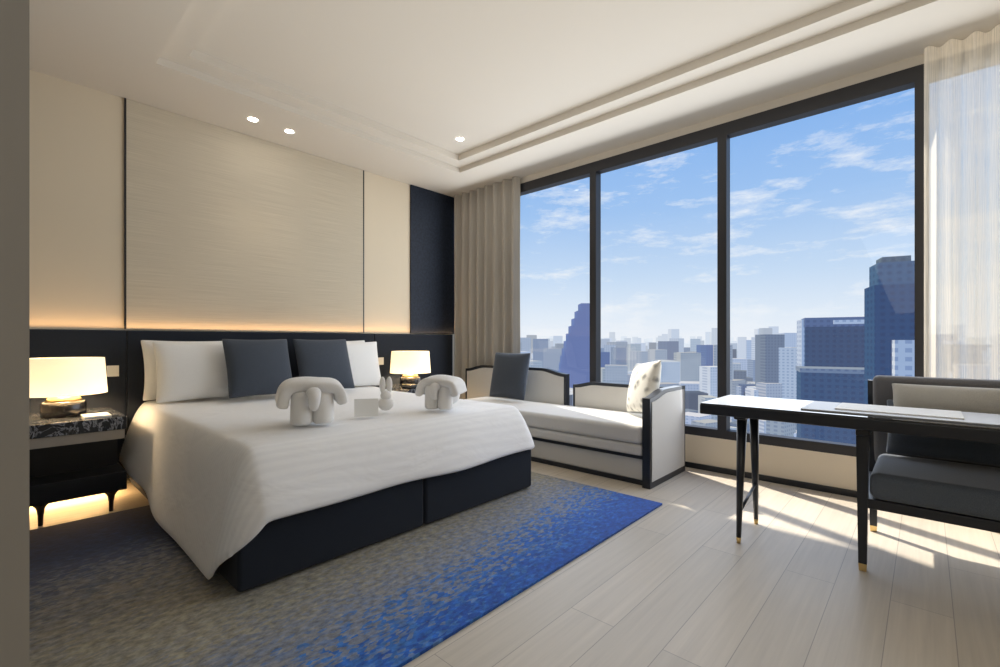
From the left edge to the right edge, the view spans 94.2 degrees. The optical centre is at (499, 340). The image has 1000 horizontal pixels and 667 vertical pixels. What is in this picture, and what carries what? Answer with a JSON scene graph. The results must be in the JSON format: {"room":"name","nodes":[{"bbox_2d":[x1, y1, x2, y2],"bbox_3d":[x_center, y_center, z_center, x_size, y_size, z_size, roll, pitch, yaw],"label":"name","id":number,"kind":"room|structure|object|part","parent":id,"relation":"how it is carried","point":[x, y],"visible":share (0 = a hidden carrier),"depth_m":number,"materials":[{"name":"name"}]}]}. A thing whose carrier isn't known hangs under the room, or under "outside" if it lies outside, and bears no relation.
{"room":"hotel room","nodes":[
{"label":"hotel room","id":0,"kind":"room"},
{"bbox_2d":[0,0,28,666],"bbox_3d":[-2.075,-0.380,1.777,3.500,2.920,0.257,0,0,43],"label":"wall","id":1,"kind":"structure","parent":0,"point":[14,14],"depth_m":0.68,"materials":[{"name":"beige paint"}]},
{"bbox_2d":[29,70,453,482],"bbox_3d":[-0.263,-0.570,1.312,7.200,3.300,6.720,0,0,42],"label":"wall","id":2,"kind":"structure","parent":0,"point":[76,131],"depth_m":3.38,"materials":[{"name":"beige paint"}]},
{"bbox_2d":[29,329,452,478],"bbox_3d":[-1.931,0.475,4.455,0.091,1.110,3.870,0,0,42],"label":"headboard","id":3,"kind":"object","parent":2,"relation":"attached to","point":[122,351],"visible":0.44,"depth_m":3.50,"materials":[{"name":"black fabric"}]},
{"bbox_3d":[-3.028,0.475,3.263,0.084,1.110,0.630,0,0,43],"label":"panel","id":4,"kind":"part","parent":3,"relation":"part of","materials":[{"name":"blue fabric"}]},
{"bbox_2d":[107,365,118,376],"bbox_3d":[-2.835,0.220,3.405,0.006,0.080,0.070,0,0,43],"label":"switch plate","id":5,"kind":"object","parent":3,"relation":"attached to","point":[112,370],"depth_m":3.41,"materials":[{"name":"beige plastic"}]},
{"bbox_3d":[-2.101,0.475,4.275,0.084,1.110,2.105,0,0,43],"label":"panel","id":6,"kind":"part","parent":3,"relation":"part of","materials":[{"name":"blue fabric"}]},
{"bbox_2d":[378,357,383,364],"bbox_3d":[-1.302,0.220,5.079,0.006,0.080,0.070,0,0,43],"label":"switch plate","id":7,"kind":"object","parent":3,"relation":"attached to","point":[380,359],"depth_m":5.08,"materials":[{"name":"beige plastic"}]},
{"bbox_3d":[-1.006,0.475,5.469,0.084,1.110,1.125,0,0,43],"label":"panel","id":8,"kind":"part","parent":3,"relation":"part of","materials":[{"name":"blue fabric"}]},
{"bbox_2d":[126,98,362,332],"bbox_3d":[-2.156,-0.964,4.268,0.011,1.748,2.010,0,0,43],"label":"wall panel","id":9,"kind":"object","parent":2,"relation":"attached to","point":[227,230],"depth_m":4.07,"materials":[{"name":"beige fabric"}]},
{"bbox_2d":[410,185,453,333],"bbox_3d":[-0.819,-0.964,5.722,0.019,1.748,0.690,0,0,43],"label":"wall panel","id":10,"kind":"object","parent":2,"relation":"attached to","point":[431,212],"depth_m":5.69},
{"bbox_2d":[520,64,923,456],"bbox_3d":[2.029,-0.487,3.665,7.000,2.575,0.095,0,0,42],"label":"window","id":11,"kind":"structure","parent":2,"relation":"in","point":[905,79],"depth_m":3.78,"materials":[{"name":"grey metal"}]},
{"bbox_2d":[124,98,363,332],"bbox_3d":[-2.156,-0.964,4.268,0.013,1.748,2.034,0,0,43],"label":"trim","id":12,"kind":"structure","parent":0,"point":[124,98],"depth_m":3.52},
{"bbox_2d":[29,0,999,196],"bbox_3d":[-0.256,-2.029,1.171,7.400,0.383,6.920,0,0,42],"label":"ceiling","id":13,"kind":"structure","parent":0,"point":[385,88],"depth_m":3.17,"materials":[{"name":"beige paint"}]},
{"bbox_2d":[454,177,519,398],"bbox_3d":[-0.199,-0.388,5.556,1.100,2.895,0.116,0,0,42],"label":"curtain","id":14,"kind":"object","parent":13,"relation":"hanging from","point":[487,219],"visible":0.68,"depth_m":5.50,"materials":[{"name":"beige fabric"}]},
{"bbox_2d":[924,24,999,379],"bbox_3d":[3.584,-0.388,2.090,2.480,2.895,0.106,0,0,42],"label":"sheer curtain","id":15,"kind":"object","parent":13,"relation":"hanging from","point":[962,77],"visible":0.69,"depth_m":2.82,"materials":[{"name":"white fabric"}]},
{"bbox_2d":[29,461,999,666],"bbox_3d":[-0.263,1.130,1.312,7.200,0.100,6.720,0,0,42],"label":"floor","id":16,"kind":"structure","parent":0,"point":[675,587],"depth_m":2.00,"materials":[{"name":"brown wood"}]},
{"bbox_2d":[29,357,126,525],"bbox_3d":[-2.792,0.595,2.985,0.630,0.971,0.530,0,0,42],"label":"nightstand","id":17,"kind":"object","parent":16,"relation":"on","point":[73,447],"visible":0.88,"depth_m":2.87,"materials":[{"name":"black wood"}]},
{"bbox_3d":[-2.688,1.012,2.721,0.110,0.135,0.110,0,0,43],"label":"leg","id":18,"kind":"part","parent":17,"relation":"part of","materials":[{"name":"black paint"}]},
{"bbox_2d":[29,357,107,417],"bbox_3d":[-2.799,0.294,2.985,0.430,0.370,0.430,0,0,43],"label":"lamp","id":19,"kind":"object","parent":17,"relation":"on","point":[63,381],"depth_m":2.88,"materials":[{"name":"beige fabric"}]},
{"bbox_2d":[29,463,126,506],"bbox_3d":[-2.792,0.887,2.985,0.630,0.115,0.530,0,0,43],"label":"shelf","id":20,"kind":"object","parent":17,"relation":"attached to","point":[45,488],"depth_m":2.83,"materials":[{"name":"black paint"}]},
{"bbox_3d":[-2.472,1.012,2.957,0.110,0.135,0.110,0,0,43],"label":"leg","id":21,"kind":"part","parent":17,"relation":"part of","materials":[{"name":"black paint"}]},
{"bbox_2d":[29,471,661,666],"bbox_3d":[-0.825,1.074,2.808,2.450,0.012,2.935,0,0,42],"label":"rug","id":22,"kind":"object","parent":16,"relation":"on","point":[116,589],"visible":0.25,"depth_m":1.98,"materials":[{"name":"blue carpet"}]},
{"bbox_2d":[119,339,534,591],"bbox_3d":[-1.240,0.525,3.402,2.334,1.084,2.147,0,0,42],"label":"bed","id":23,"kind":"object","parent":22,"relation":"on","point":[261,474],"visible":1,"depth_m":2.58,"materials":[{"name":"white fabric"}]},
{"bbox_2d":[141,340,221,400],"bbox_3d":[-2.408,0.215,3.671,0.170,0.480,0.720,-13,-9,42],"label":"pillow","id":24,"kind":"object","parent":23,"relation":"on","point":[150,381],"depth_m":3.44,"materials":[{"name":"fabric"}]},
{"bbox_2d":[152,342,228,402],"bbox_3d":[-2.251,0.225,3.582,0.170,0.480,0.720,-19,-12,41],"label":"pillow","id":25,"kind":"object","parent":23,"relation":"on","point":[185,371],"depth_m":3.44,"materials":[{"name":"fabric"}]},
{"bbox_2d":[222,339,291,397],"bbox_3d":[-1.902,0.205,3.682,0.150,0.500,0.520,-26,-17,39],"label":"cushion","id":26,"kind":"object","parent":23,"relation":"on","point":[254,367],"depth_m":3.60,"materials":[{"name":"fabric"}]},
{"bbox_3d":[-1.072,0.359,2.510,0.112,0.181,0.114,0,0,-28],"label":"elephant leg","id":27,"kind":"part","parent":23,"relation":"part of","materials":[{"name":"white fabric"}]},
{"bbox_3d":[-0.975,0.359,2.562,0.112,0.181,0.114,0,0,-28],"label":"elephant leg","id":28,"kind":"part","parent":23,"relation":"part of","materials":[{"name":"white fabric"}]},
{"bbox_2d":[293,339,354,388],"bbox_3d":[-1.537,0.205,4.080,0.150,0.500,0.520,-26,-17,39],"label":"cushion","id":29,"kind":"object","parent":23,"relation":"on","point":[315,358],"depth_m":4.03,"materials":[{"name":"fabric"}]},
{"bbox_2d":[346,340,364,342],"bbox_3d":[-1.603,0.215,4.548,0.170,0.480,0.720,-13,-9,42],"label":"pillow","id":30,"kind":"object","parent":23,"relation":"on","point":[360,340],"depth_m":4.70,"materials":[{"name":"fabric"}]},
{"bbox_2d":[346,342,380,385],"bbox_3d":[-1.448,0.225,4.460,0.170,0.480,0.720,-19,-12,41],"label":"pillow","id":31,"kind":"object","parent":23,"relation":"on","point":[363,356],"depth_m":4.51,"materials":[{"name":"fabric"}]},
{"bbox_3d":[-0.453,0.370,3.105,0.098,0.159,0.100,0,0,19],"label":"elephant leg","id":32,"kind":"part","parent":23,"relation":"part of","materials":[{"name":"white fabric"}]},
{"bbox_3d":[-0.362,0.370,3.074,0.098,0.159,0.100,0,0,19],"label":"elephant leg","id":33,"kind":"part","parent":23,"relation":"part of","materials":[{"name":"white fabric"}]},
{"bbox_2d":[374,351,430,394],"bbox_3d":[-0.959,0.595,4.985,0.630,0.971,0.525,0,0,42],"label":"nightstand","id":34,"kind":"object","parent":16,"relation":"on","point":[410,364],"visible":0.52,"depth_m":4.82,"materials":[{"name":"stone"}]},
{"bbox_2d":[390,351,430,385],"bbox_3d":[-0.961,0.294,4.990,0.430,0.370,0.430,0,0,43],"label":"lamp","id":35,"kind":"object","parent":34,"relation":"on","point":[410,364],"depth_m":4.83,"materials":[{"name":"beige fabric"}]},
{"bbox_2d":[465,352,684,488],"bbox_3d":[0.358,0.603,4.503,2.604,0.955,0.684,0,0,42],"label":"sofa","id":36,"kind":"object","parent":16,"relation":"on","point":[633,432],"visible":0.94,"depth_m":3.87,"materials":[{"name":"white fabric"}]},
{"bbox_2d":[489,352,529,399],"bbox_3d":[0.100,0.365,4.934,0.520,0.520,0.160,0,-12,43],"label":"cushion","id":37,"kind":"object","parent":36,"relation":"on","point":[510,370],"depth_m":4.85,"materials":[{"name":"fabric"}]},
{"bbox_3d":[0.141,0.670,5.120,1.394,0.724,0.068,0,0,43],"label":"panel","id":38,"kind":"part","parent":36,"relation":"part of","materials":[{"name":"fabric"}]},
{"bbox_3d":[0.141,0.680,5.120,1.450,0.800,0.060,0,0,43],"label":"frame","id":39,"kind":"part","parent":36,"relation":"part of","materials":[{"name":"black paint"}]},
{"bbox_2d":[465,396,641,443],"bbox_3d":[0.444,0.699,4.379,2.178,0.138,0.618,0,0,43],"label":"seat cushion","id":40,"kind":"object","parent":36,"relation":"on","point":[607,424],"depth_m":3.94,"materials":[{"name":"fabric"}]},
{"bbox_3d":[0.448,0.812,4.383,2.178,0.084,0.608,0,0,43],"label":"seat","id":41,"kind":"part","parent":36,"relation":"part of","materials":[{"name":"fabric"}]},
{"bbox_3d":[0.476,1.062,4.391,2.149,0.035,0.559,0,0,43],"label":"plinth rail","id":42,"kind":"part","parent":36,"relation":"part of","materials":[{"name":"black paint"}]},
{"bbox_3d":[0.461,0.868,4.389,2.169,0.025,0.584,0,0,43],"label":"plinth rail","id":43,"kind":"part","parent":36,"relation":"part of","materials":[{"name":"black paint"}]},
{"bbox_3d":[1.103,0.725,4.238,0.944,0.614,0.068,0,0,43],"label":"panel","id":44,"kind":"part","parent":36,"relation":"part of","materials":[{"name":"fabric"}]},
{"bbox_3d":[1.103,0.735,4.238,1.000,0.690,0.060,0,0,43],"label":"frame","id":45,"kind":"part","parent":36,"relation":"part of","materials":[{"name":"black paint"}]},
{"bbox_3d":[1.295,0.725,3.648,0.060,0.710,0.670,0,0,43],"label":"arm frame","id":46,"kind":"part","parent":36,"relation":"part of","materials":[{"name":"black paint"}]},
{"bbox_3d":[1.295,0.715,3.648,0.068,0.634,0.614,0,0,43],"label":"arm panel","id":47,"kind":"part","parent":36,"relation":"part of","materials":[{"name":"fabric"}]},
{"bbox_2d":[700,395,999,543],"bbox_3d":[1.976,0.704,2.112,1.900,0.752,0.525,0,0,42],"label":"desk","id":48,"kind":"object","parent":16,"relation":"on","point":[946,424],"visible":1,"depth_m":2.24,"materials":[{"name":"black paint"}]},
{"bbox_3d":[1.303,0.738,2.518,0.050,0.624,0.097,0,0,43],"label":"leg","id":49,"kind":"part","parent":48,"relation":"part of","materials":[{"name":"black paint"}]},
{"bbox_3d":[1.492,0.738,2.723,0.050,0.624,0.082,0,0,43],"label":"leg","id":50,"kind":"part","parent":48,"relation":"part of","materials":[{"name":"black paint"}]},
{"bbox_3d":[1.976,0.343,2.112,1.892,0.006,0.517,0,0,43],"label":"glass","id":51,"kind":"part","parent":48,"relation":"part of","materials":[{"name":"grey glass"}]},
{"bbox_3d":[1.976,0.373,2.112,1.900,0.054,0.525,0,0,43],"label":"frame","id":52,"kind":"part","parent":48,"relation":"part of","materials":[{"name":"black paint"}]},
{"bbox_2d":[835,403,964,419],"bbox_3d":[1.895,0.331,2.224,0.450,0.006,0.280,0,0,43],"label":"magazine","id":53,"kind":"object","parent":48,"relation":"on","point":[894,410],"depth_m":2.19,"materials":[{"name":"white paper"}]},
{"bbox_2d":[855,375,999,571],"bbox_3d":[2.155,0.635,2.193,0.707,0.890,0.660,0,0,42],"label":"chair","id":54,"kind":"object","parent":16,"relation":"on","point":[950,481],"visible":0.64,"depth_m":2.19,"materials":[{"name":"grey fabric"}]},
{"bbox_3d":[1.711,0.745,2.193,0.048,0.600,0.048,0,0,43],"label":"leg","id":55,"kind":"part","parent":54,"relation":"part of","materials":[{"name":"black paint"}]},
{"bbox_3d":[1.886,0.430,2.384,0.052,0.030,0.566,0,0,43],"label":"arm","id":56,"kind":"part","parent":54,"relation":"part of","materials":[{"name":"black paint"}]},
{"bbox_3d":[2.106,0.632,2.624,0.044,0.825,0.078,0,0,43],"label":"leg","id":57,"kind":"part","parent":54,"relation":"part of","materials":[{"name":"black paint"}]},
{"bbox_3d":[2.145,0.757,2.182,0.695,0.045,0.605,0,0,43],"label":"seat frame","id":58,"kind":"part","parent":54,"relation":"part of","materials":[{"name":"black paint"}]},
{"bbox_3d":[2.122,0.672,2.157,0.605,0.124,0.562,0,0,43],"label":"seat","id":59,"kind":"part","parent":54,"relation":"part of","materials":[{"name":"fabric"}]},
{"bbox_2d":[886,400,999,465],"bbox_3d":[2.268,0.455,2.316,0.560,0.300,0.130,0,-10,43],"label":"cushion","id":60,"kind":"object","parent":54,"relation":"on","point":[931,447],"depth_m":2.30,"materials":[{"name":"fabric"}]},
{"bbox_2d":[892,383,999,413],"bbox_3d":[2.300,0.305,2.307,0.580,0.170,0.100,0,-15,43],"label":"lumbar pillow","id":61,"kind":"object","parent":54,"relation":"on","point":[963,397],"depth_m":2.32,"materials":[{"name":"fabric"}]},
{"bbox_2d":[520,54,923,183],"bbox_3d":[2.041,-1.998,3.678,7.000,0.445,0.120,0,0,43],"label":"lintel","id":62,"kind":"object","parent":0,"point":[917,60],"depth_m":3.66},
{"bbox_2d":[685,434,856,490],"bbox_3d":[2.041,0.940,3.678,7.000,0.280,0.120,0,0,43],"label":"wall","id":63,"kind":"structure","parent":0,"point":[821,468],"depth_m":3.51,"materials":[{"name":"beige paint"}]},
{"bbox_2d":[685,461,856,497],"bbox_3d":[1.996,1.058,3.629,7.000,0.045,0.012,0,0,42],"label":"baseboard","id":64,"kind":"structure","parent":63,"relation":"attached to","point":[834,490],"depth_m":3.50,"materials":[{"name":"black paint"}]},
{"label":"outside","id":65,"kind":"structure","parent":0,"visible":0},
{"bbox_2d":[520,255,914,443],"bbox_3d":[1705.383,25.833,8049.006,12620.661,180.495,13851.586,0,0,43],"label":"city skyline","id":66,"kind":"structure","parent":65,"point":[828,359],"depth_m":502.79}
]}

